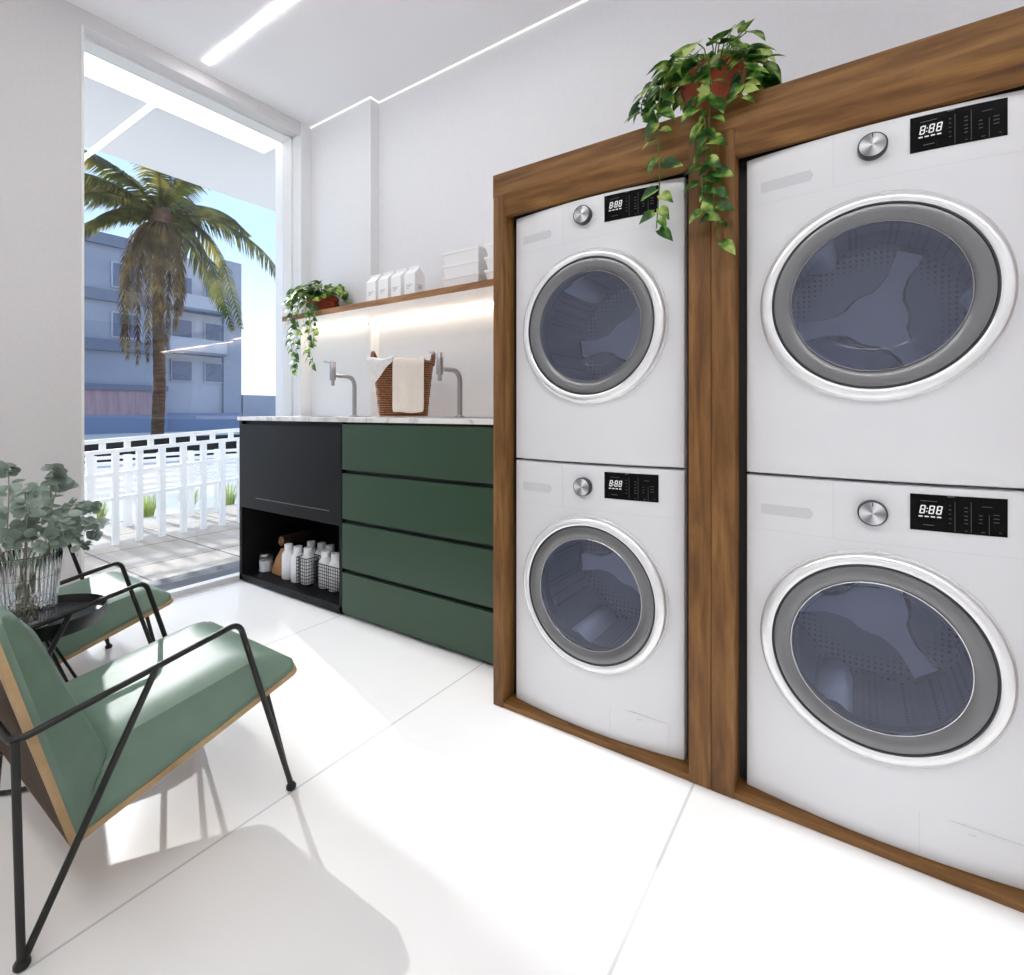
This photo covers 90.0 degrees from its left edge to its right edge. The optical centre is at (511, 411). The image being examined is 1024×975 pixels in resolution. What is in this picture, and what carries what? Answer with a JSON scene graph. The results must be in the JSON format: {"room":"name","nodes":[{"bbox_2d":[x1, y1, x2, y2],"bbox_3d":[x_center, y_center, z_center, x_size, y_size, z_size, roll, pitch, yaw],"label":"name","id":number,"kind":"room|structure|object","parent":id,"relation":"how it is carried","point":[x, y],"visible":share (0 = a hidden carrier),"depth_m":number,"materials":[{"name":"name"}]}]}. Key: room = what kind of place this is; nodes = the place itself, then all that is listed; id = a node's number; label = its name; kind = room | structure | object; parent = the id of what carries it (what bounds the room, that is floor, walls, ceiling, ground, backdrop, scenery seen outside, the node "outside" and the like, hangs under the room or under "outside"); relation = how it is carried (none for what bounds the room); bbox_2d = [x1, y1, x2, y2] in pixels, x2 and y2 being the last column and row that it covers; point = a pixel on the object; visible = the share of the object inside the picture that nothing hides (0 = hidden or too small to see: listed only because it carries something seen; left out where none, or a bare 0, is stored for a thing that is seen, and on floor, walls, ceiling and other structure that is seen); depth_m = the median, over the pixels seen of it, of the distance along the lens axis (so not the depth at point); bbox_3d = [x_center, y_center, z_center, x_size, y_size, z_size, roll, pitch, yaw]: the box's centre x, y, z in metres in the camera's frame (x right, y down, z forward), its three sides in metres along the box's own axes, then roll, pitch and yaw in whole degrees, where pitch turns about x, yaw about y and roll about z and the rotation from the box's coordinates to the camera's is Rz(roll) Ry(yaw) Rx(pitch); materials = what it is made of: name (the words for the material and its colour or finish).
{"room":"laundry","nodes":[
{"label":"laundry","id":0,"kind":"room"},
{"bbox_2d":[0,0,80,586],"bbox_3d":[-3.156,-0.505,1.492,0.300,3.130,2.938,0,0,34],"label":"wall","id":1,"kind":"structure","parent":0,"point":[40,40],"depth_m":2.49,"materials":[{"name":"grey paint"}]},
{"bbox_2d":[81,24,292,597],"bbox_3d":[-1.941,-0.466,3.235,0.360,3.052,1.311,0,0,34],"label":"door frame","id":2,"kind":"structure","parent":1,"relation":"in","point":[284,150],"depth_m":3.43,"materials":[{"name":"white metal"}]},
{"bbox_2d":[147,560,238,590],"bbox_3d":[-1.994,1.080,3.240,0.328,0.060,1.241,0,0,34],"label":"trim","id":3,"kind":"structure","parent":1,"relation":"attached to","point":[169,583],"depth_m":3.27,"materials":[{"name":"grey stone"}]},
{"bbox_2d":[84,504,238,582],"bbox_3d":[-2.289,1.132,5.168,2.320,0.136,12.000,0,0,34],"label":"floor","id":4,"kind":"structure","parent":0,"point":[153,558],"depth_m":3.99,"materials":[{"name":"grey tile"}]},
{"bbox_2d":[84,448,236,530],"bbox_3d":[-2.909,0.729,5.768,0.060,0.667,5.300,0,0,34],"label":"fence","id":5,"kind":"object","parent":4,"relation":"on","point":[127,462],"visible":0.12,"depth_m":4.96,"materials":[{"name":"white metal"}]},
{"bbox_2d":[84,428,238,549],"bbox_3d":[-2.705,0.555,4.785,0.042,1.014,4.300,0,0,34],"label":"fence","id":6,"kind":"object","parent":4,"relation":"on","point":[115,473],"visible":0.47,"depth_m":4.36,"materials":[{"name":"white metal"}]},
{"bbox_2d":[84,75,275,211],"bbox_3d":[-1.759,-2.065,4.809,1.300,0.150,12.000,0,0,34],"label":"ceiling","id":7,"kind":"structure","parent":0,"point":[119,124],"depth_m":3.85,"materials":[{"name":"white paint"}]},
{"bbox_2d":[84,52,279,152],"bbox_3d":[-2.215,-1.988,3.241,0.260,0.003,1.490,0,0,34],"label":"recessed light","id":8,"kind":"object","parent":7,"relation":"in","point":[95,68],"visible":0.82,"depth_m":3.30,"materials":[{"name":"white plastic"}]},
{"bbox_2d":[81,8,300,137],"bbox_3d":[-1.942,-2.080,3.199,0.200,0.180,1.251,0,0,34],"label":"wall","id":9,"kind":"structure","parent":0,"point":[98,30],"depth_m":3.04,"materials":[{"name":"grey paint"}]},
{"bbox_2d":[293,123,310,415],"bbox_3d":[-1.557,-0.505,3.858,0.300,3.130,0.271,0,0,34],"label":"wall","id":10,"kind":"structure","parent":0,"point":[302,142],"depth_m":3.69,"materials":[{"name":"paint"}]},
{"bbox_2d":[66,0,581,126],"bbox_3d":[-0.117,-2.130,0.381,6.020,0.120,4.400,0,0,34],"label":"ceiling","id":11,"kind":"structure","parent":0,"point":[313,61],"depth_m":2.82,"materials":[{"name":"white paint"}]},
{"bbox_2d":[203,0,294,64],"bbox_3d":[-0.776,-2.067,2.335,2.500,0.003,0.042,0,0,34],"label":"ceiling light strip","id":12,"kind":"object","parent":11,"relation":"attached to","point":[280,5],"visible":1,"depth_m":2.77,"materials":[{"name":"white plastic"}]},
{"bbox_2d":[310,0,586,127],"bbox_3d":[-0.452,-2.067,3.082,2.400,0.005,0.078,0,0,34],"label":"recessed light","id":13,"kind":"object","parent":11,"relation":"in","point":[582,1],"visible":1,"depth_m":3.03,"materials":[{"name":"white plastic"}]},
{"bbox_2d":[311,98,378,415],"bbox_3d":[-1.176,-0.505,3.577,0.645,3.130,0.070,0,0,34],"label":"wall","id":14,"kind":"structure","parent":0,"point":[344,147],"depth_m":3.52,"materials":[{"name":"paint"}]},
{"bbox_2d":[0,579,1023,974],"bbox_3d":[-0.109,1.120,0.375,6.000,0.120,4.400,0,0,34],"label":"floor","id":15,"kind":"structure","parent":0,"point":[428,825],"depth_m":1.21,"materials":[{"name":"white tile"}]},
{"bbox_2d":[0,593,107,795],"bbox_3d":[-1.432,0.833,1.557,0.320,0.452,0.320,0,0,34],"label":"side table","id":16,"kind":"object","parent":15,"relation":"on","point":[83,619],"visible":0.16,"depth_m":1.56,"materials":[{"name":"black metal"}]},
{"bbox_2d":[0,547,62,627],"bbox_3d":[-1.429,0.522,1.507,0.164,0.216,0.165,0,0,34],"label":"glass vase","id":17,"kind":"object","parent":16,"relation":"on","point":[29,587],"visible":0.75,"depth_m":1.47,"materials":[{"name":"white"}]},
{"bbox_2d":[0,460,109,560],"bbox_3d":[-1.414,0.376,1.522,0.323,0.470,0.398,0,0,34],"label":"plant","id":18,"kind":"object","parent":17,"relation":"in","point":[68,520],"visible":0.94,"depth_m":1.51,"materials":[{"name":"green plant"}]},
{"bbox_2d":[42,543,172,665],"bbox_3d":[-1.733,0.725,1.909,0.593,0.670,0.660,0,0,34],"label":"lounge chair","id":19,"kind":"object","parent":15,"relation":"on","point":[124,610],"visible":0.43,"depth_m":1.93,"materials":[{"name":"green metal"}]},
{"bbox_2d":[0,582,296,973],"bbox_3d":[-1.012,0.725,1.368,0.593,0.670,0.660,0,0,34],"label":"lounge chair","id":20,"kind":"object","parent":15,"relation":"on","point":[85,747],"visible":1,"depth_m":1.17,"materials":[{"name":"green leather"}]},
{"bbox_2d":[239,420,344,613],"bbox_3d":[-1.147,0.557,3.171,1.004,1.006,0.554,0,0,34],"label":"base cabinet","id":21,"kind":"object","parent":15,"relation":"on","point":[290,472],"visible":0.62,"depth_m":2.99,"materials":[{"name":"black paint"}]},
{"bbox_2d":[259,551,272,571],"bbox_3d":[-1.570,0.956,3.270,0.084,0.114,0.084,0,0,34],"label":"glass jar","id":22,"kind":"object","parent":21,"relation":"in","point":[265,565],"visible":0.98,"depth_m":3.24,"materials":[{"name":"white glass"}]},
{"bbox_2d":[272,548,283,575],"bbox_3d":[-1.445,0.936,3.227,0.142,0.152,0.097,0,0,34],"label":"paper bag","id":23,"kind":"object","parent":21,"relation":"in","point":[277,566],"visible":0.44,"depth_m":3.19,"materials":[{"name":"brown paper"}]},
{"bbox_2d":[282,543,293,579],"bbox_3d":[-1.362,0.908,3.124,0.080,0.209,0.080,0,0,34],"label":"bottle","id":24,"kind":"object","parent":21,"relation":"in","point":[288,547],"visible":0.84,"depth_m":3.09,"materials":[{"name":"white plastic"}]},
{"bbox_2d":[278,530,312,545],"bbox_3d":[-1.419,0.825,3.356,0.066,0.066,0.207,0,0,34],"label":"roll","id":25,"kind":"object","parent":21,"relation":"in","point":[305,535],"visible":1,"depth_m":3.33,"materials":[{"name":"paper"}]},
{"bbox_2d":[291,545,303,582],"bbox_3d":[-1.284,0.908,3.072,0.080,0.209,0.080,0,0,34],"label":"bottle","id":26,"kind":"object","parent":21,"relation":"in","point":[297,549],"visible":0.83,"depth_m":3.04,"materials":[{"name":"white plastic"}]},
{"bbox_2d":[296,554,320,586],"bbox_3d":[-1.202,0.931,3.025,0.098,0.162,0.098,0,0,34],"label":"wire basket","id":27,"kind":"object","parent":21,"relation":"in","point":[298,557],"visible":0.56,"depth_m":3.00,"materials":[{"name":"black metal"}]},
{"bbox_2d":[301,546,314,584],"bbox_3d":[-1.204,0.904,3.023,0.080,0.209,0.080,0,0,34],"label":"bottle","id":28,"kind":"object","parent":27,"relation":"in","point":[308,551],"visible":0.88,"depth_m":2.99,"materials":[{"name":"white plastic"}]},
{"bbox_2d":[307,540,316,553],"bbox_3d":[-1.252,0.908,3.193,0.080,0.209,0.080,0,0,34],"label":"bottle","id":29,"kind":"object","parent":21,"relation":"in","point":[312,543],"visible":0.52,"depth_m":3.18,"materials":[{"name":"white plastic"}]},
{"bbox_2d":[315,542,325,576],"bbox_3d":[-1.171,0.908,3.151,0.080,0.209,0.080,0,0,34],"label":"bottle","id":30,"kind":"object","parent":21,"relation":"in","point":[321,546],"visible":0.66,"depth_m":3.13,"materials":[{"name":"white plastic"}]},
{"bbox_2d":[313,560,338,595],"bbox_3d":[-0.964,0.936,2.942,0.295,0.153,0.199,0,0,34],"label":"wire basket","id":31,"kind":"object","parent":21,"relation":"in","point":[315,562],"visible":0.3,"depth_m":2.88,"materials":[{"name":"black metal"}]},
{"bbox_2d":[319,549,331,588],"bbox_3d":[-1.074,0.904,2.956,0.080,0.209,0.080,0,0,34],"label":"bottle","id":32,"kind":"object","parent":31,"relation":"in","point":[325,559],"visible":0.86,"depth_m":2.92,"materials":[{"name":"white plastic"}]},
{"bbox_2d":[329,552,338,591],"bbox_3d":[-0.998,0.904,2.902,0.080,0.209,0.080,0,0,34],"label":"bottle","id":33,"kind":"object","parent":31,"relation":"in","point":[334,562],"visible":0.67,"depth_m":2.87,"materials":[{"name":"white plastic"}]},
{"bbox_2d":[326,544,334,556],"bbox_3d":[-1.100,0.908,3.097,0.080,0.209,0.080,0,0,34],"label":"bottle","id":34,"kind":"object","parent":21,"relation":"in","point":[331,547],"visible":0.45,"depth_m":3.08,"materials":[{"name":"white plastic"}]},
{"bbox_2d":[342,422,492,663],"bbox_3d":[-0.245,0.557,2.604,1.122,1.006,0.620,0,0,34],"label":"drawer unit","id":35,"kind":"object","parent":15,"relation":"on","point":[417,498],"visible":0.56,"depth_m":2.35,"materials":[{"name":"green wood"}]},
{"bbox_2d":[237,416,492,424],"bbox_3d":[-0.664,0.041,2.885,2.133,0.023,0.640,0,0,34],"label":"countertop","id":36,"kind":"structure","parent":35,"relation":"on","point":[374,419],"depth_m":2.52,"materials":[{"name":"white stone"}]},
{"bbox_2d":[292,416,371,416],"bbox_3d":[-1.104,0.028,3.135,0.400,0.003,0.280,0,0,34],"label":"sink","id":37,"kind":"object","parent":36,"relation":"in","point":[292,416],"visible":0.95,"depth_m":3.06,"materials":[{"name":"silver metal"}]},
{"bbox_2d":[323,361,358,415],"bbox_3d":[-1.062,-0.141,3.205,0.057,0.341,0.234,0,0,37],"label":"tap","id":38,"kind":"object","parent":36,"relation":"on","point":[333,375],"visible":0.93,"depth_m":3.23,"materials":[{"name":"silver metal"}]},
{"bbox_2d":[371,351,435,416],"bbox_3d":[-0.608,-0.159,2.873,0.353,0.366,0.242,0,0,-4],"label":"laundry basket","id":39,"kind":"object","parent":36,"relation":"on","point":[383,385],"visible":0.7,"depth_m":2.78,"materials":[{"name":"wicker"}]},
{"bbox_2d":[367,357,393,386],"bbox_3d":[-0.713,-0.216,2.802,0.139,0.165,0.143,0,0,-4],"label":"cloth","id":40,"kind":"object","parent":39,"relation":"on","point":[376,366],"visible":0.97,"depth_m":2.74,"materials":[{"name":"white fabric"}]},
{"bbox_2d":[392,357,425,412],"bbox_3d":[-0.562,-0.145,2.818,0.173,0.301,0.154,0,0,-4],"label":"towel","id":41,"kind":"object","parent":39,"relation":"hanging from","point":[407,373],"visible":0.97,"depth_m":2.75,"materials":[{"name":"beige fabric"}]},
{"bbox_2d":[429,352,464,416],"bbox_3d":[-0.337,-0.141,2.715,0.057,0.341,0.234,0,0,37],"label":"tap","id":42,"kind":"object","parent":36,"relation":"on","point":[440,368],"visible":0.95,"depth_m":2.72,"materials":[{"name":"silver metal"}]},
{"bbox_2d":[425,417,492,417],"bbox_3d":[-0.184,0.028,2.514,0.400,0.003,0.280,0,0,34],"label":"sink","id":43,"kind":"object","parent":36,"relation":"in","point":[425,417],"visible":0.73,"depth_m":2.63,"materials":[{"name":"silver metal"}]},
{"bbox_2d":[454,417,488,417],"bbox_3d":[-0.184,0.029,2.514,0.376,0.001,0.256,0,0,34],"label":"basin","id":44,"kind":"object","parent":43,"relation":"in","point":[454,417],"depth_m":2.63,"materials":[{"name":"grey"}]},
{"bbox_2d":[493,106,710,789],"bbox_3d":[0.440,0.102,1.935,0.754,1.916,0.701,0,0,34],"label":"surround","id":45,"kind":"object","parent":15,"relation":"on","point":[620,162],"visible":0.47,"depth_m":1.60,"materials":[{"name":"brown wood"}]},
{"bbox_2d":[516,458,686,759],"bbox_3d":[0.412,0.607,1.911,0.604,0.866,0.632,0,0,34],"label":"washing machine","id":46,"kind":"object","parent":45,"relation":"on","point":[601,549],"visible":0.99,"depth_m":1.66,"materials":[{"name":"white metal"}]},
{"bbox_2d":[516,177,686,467],"bbox_3d":[0.412,-0.268,1.911,0.604,0.869,0.632,0,0,34],"label":"dryer","id":47,"kind":"object","parent":46,"relation":"on","point":[601,296],"visible":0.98,"depth_m":1.67,"materials":[{"name":"white metal"}]},
{"bbox_2d":[625,19,783,254],"bbox_3d":[0.580,-0.766,1.520,0.420,0.697,0.437,0,0,34],"label":"pothos","id":48,"kind":"object","parent":45,"relation":"on","point":[703,81],"visible":0.97,"depth_m":1.42,"materials":[{"name":"plant"}]},
{"bbox_2d":[681,55,748,108],"bbox_3d":[0.596,-0.922,1.510,0.187,0.130,0.187,0,0,34],"label":"pot","id":49,"kind":"object","parent":45,"relation":"on","point":[734,63],"depth_m":1.44,"materials":[{"name":"ceramic"}]},
{"bbox_2d":[711,6,1023,912],"bbox_3d":[1.066,0.102,1.512,0.755,1.916,0.701,0,0,34],"label":"surround","id":50,"kind":"object","parent":15,"relation":"on","point":[983,58],"visible":0.39,"depth_m":1.38,"materials":[{"name":"brown wood"}]},
{"bbox_2d":[747,472,1023,889],"bbox_3d":[1.052,0.607,1.479,0.604,0.866,0.632,0,0,34],"label":"washing machine","id":51,"kind":"object","parent":50,"relation":"on","point":[885,619],"visible":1,"depth_m":1.26,"materials":[{"name":"white metal"}]},
{"bbox_2d":[747,90,1023,488],"bbox_3d":[1.052,-0.268,1.479,0.604,0.869,0.632,0,0,34],"label":"dryer","id":52,"kind":"object","parent":51,"relation":"on","point":[885,260],"visible":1,"depth_m":1.26,"materials":[{"name":"white metal"}]},
{"bbox_2d":[379,0,1023,416],"bbox_3d":[0.971,-0.505,2.240,6.300,3.130,0.120,0,0,34],"label":"wall","id":53,"kind":"structure","parent":0,"point":[570,81],"depth_m":2.78,"materials":[{"name":"paint"}]},
{"bbox_2d":[282,279,492,327],"bbox_3d":[-0.587,-0.611,3.027,2.162,0.081,0.318,0,0,34],"label":"wall shelf","id":54,"kind":"object","parent":53,"relation":"attached to","point":[480,293],"visible":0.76,"depth_m":2.97,"materials":[{"name":"brown wood"}]},
{"bbox_2d":[282,280,351,375],"bbox_3d":[-1.319,-0.555,3.402,0.523,0.649,0.337,0,0,34],"label":"pothos","id":55,"kind":"object","parent":54,"relation":"on","point":[316,300],"visible":0.99,"depth_m":3.34,"materials":[{"name":"plant"}]},
{"bbox_2d":[307,296,338,311],"bbox_3d":[-1.272,-0.710,3.449,0.208,0.115,0.208,0,0,34],"label":"pot","id":56,"kind":"object","parent":54,"relation":"on","point":[332,301],"depth_m":3.38,"materials":[{"name":"ceramic"}]},
{"bbox_2d":[366,274,380,301],"bbox_3d":[-0.817,-0.738,3.080,0.081,0.174,0.081,0,0,34],"label":"carton","id":57,"kind":"object","parent":54,"relation":"on","point":[372,284],"visible":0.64,"depth_m":3.05,"materials":[{"name":"white cardboard"}]},
{"bbox_2d":[378,271,393,298],"bbox_3d":[-0.730,-0.738,3.021,0.081,0.174,0.081,0,0,34],"label":"carton","id":58,"kind":"object","parent":54,"relation":"on","point":[384,283],"visible":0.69,"depth_m":2.99,"materials":[{"name":"white cardboard"}]},
{"bbox_2d":[391,268,406,296],"bbox_3d":[-0.643,-0.738,2.963,0.081,0.174,0.081,0,0,34],"label":"carton","id":59,"kind":"object","parent":54,"relation":"on","point":[397,280],"visible":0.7,"depth_m":2.93,"materials":[{"name":"white cardboard"}]},
{"bbox_2d":[404,265,424,294],"bbox_3d":[-0.552,-0.738,2.901,0.081,0.174,0.081,0,0,34],"label":"carton","id":60,"kind":"object","parent":54,"relation":"on","point":[414,279],"visible":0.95,"depth_m":2.88,"materials":[{"name":"white cardboard"}]},
{"bbox_2d":[442,271,486,286],"bbox_3d":[-0.207,-0.684,2.777,0.250,0.066,0.236,0,0,34],"label":"storage box","id":61,"kind":"object","parent":54,"relation":"on","point":[475,276],"visible":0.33,"depth_m":2.67,"materials":[{"name":"white plastic"}]},
{"bbox_2d":[442,258,487,277],"bbox_3d":[-0.207,-0.750,2.777,0.250,0.066,0.236,0,0,34],"label":"storage box","id":62,"kind":"object","parent":61,"relation":"on","point":[475,265],"visible":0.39,"depth_m":2.67,"materials":[{"name":"white plastic"}]},
{"bbox_2d":[442,245,487,264],"bbox_3d":[-0.207,-0.817,2.777,0.250,0.066,0.236,0,0,34],"label":"storage box","id":63,"kind":"object","parent":62,"relation":"on","point":[475,252],"visible":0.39,"depth_m":2.67,"materials":[{"name":"white plastic"}]},
{"bbox_2d":[484,269,492,279],"bbox_3d":[0.029,-0.684,2.618,0.250,0.066,0.236,0,0,34],"label":"storage box","id":64,"kind":"object","parent":54,"relation":"on","point":[489,273],"visible":0.09,"depth_m":2.58,"materials":[{"name":"white plastic"}]},
{"bbox_2d":[484,255,492,268],"bbox_3d":[0.029,-0.750,2.618,0.250,0.066,0.236,0,0,34],"label":"storage box","id":65,"kind":"object","parent":64,"relation":"on","point":[489,259],"visible":0.11,"depth_m":2.58,"materials":[{"name":"white plastic"}]},
{"bbox_2d":[484,242,492,255],"bbox_3d":[0.029,-0.817,2.618,0.250,0.066,0.236,0,0,34],"label":"storage box","id":66,"kind":"object","parent":65,"relation":"on","point":[489,246],"visible":0.11,"depth_m":2.58,"materials":[{"name":"white plastic"}]},
{"label":"outside","id":67,"kind":"structure","parent":0,"visible":0},
{"bbox_2d":[84,431,238,522],"bbox_3d":[-19.483,1.240,30.063,54.050,0.240,52.000,0,0,34],"label":"floor","id":68,"kind":"structure","parent":67,"point":[172,503],"depth_m":7.80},
{"bbox_2d":[84,496,121,518],"bbox_3d":[-4.125,0.965,5.077,0.418,0.309,0.421,0,0,-29],"label":"clump","id":69,"kind":"object","parent":68,"relation":"on","point":[101,514],"visible":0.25,"depth_m":5.07,"materials":[{"name":"green plant"}]},
{"bbox_2d":[134,494,155,517],"bbox_3d":[-3.846,0.965,5.386,0.421,0.309,0.418,0,0,-2],"label":"clump","id":70,"kind":"object","parent":68,"relation":"on","point":[149,509],"visible":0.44,"depth_m":5.36,"materials":[{"name":"green plant"}]},
{"bbox_2d":[84,434,238,462],"bbox_3d":[-7.805,0.870,13.723,0.300,0.500,18.000,0,0,34],"label":"wall","id":71,"kind":"structure","parent":68,"relation":"on","point":[232,444],"depth_m":12.51,"materials":[{"name":"black"}]},
{"bbox_2d":[84,231,241,434],"bbox_3d":[-25.379,-4.135,26.383,8.400,10.510,19.300,0,0,34],"label":"apartment building","id":72,"kind":"structure","parent":68,"relation":"on","point":[203,360],"depth_m":27.85,"materials":[{"name":"blue"}]},
{"bbox_2d":[84,150,275,434],"bbox_3d":[-13.484,-4.091,19.582,6.889,10.435,7.547,0,0,6],"label":"palm tree","id":73,"kind":"object","parent":68,"relation":"on","point":[166,229],"visible":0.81,"depth_m":18.84,"materials":[{"name":"green plant"}]},
{"bbox_2d":[174,487,199,503],"bbox_3d":[-3.641,0.965,5.759,0.418,0.309,0.421,0,0,25],"label":"clump","id":74,"kind":"object","parent":68,"relation":"on","point":[196,492],"visible":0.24,"depth_m":5.76,"materials":[{"name":"green plant"}]},
{"bbox_2d":[210,483,236,505],"bbox_3d":[-3.357,0.965,6.088,0.418,0.309,0.421,0,0,-38],"label":"clump","id":75,"kind":"object","parent":68,"relation":"on","point":[229,501],"visible":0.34,"depth_m":6.04,"materials":[{"name":"green plant"}]},
{"bbox_2d":[241,395,275,420],"bbox_3d":[-15.352,0.015,35.328,0.400,2.210,6.650,0,0,34],"label":"wall","id":76,"kind":"structure","parent":68,"relation":"on","point":[251,405],"depth_m":33.29,"materials":[{"name":"paint"}]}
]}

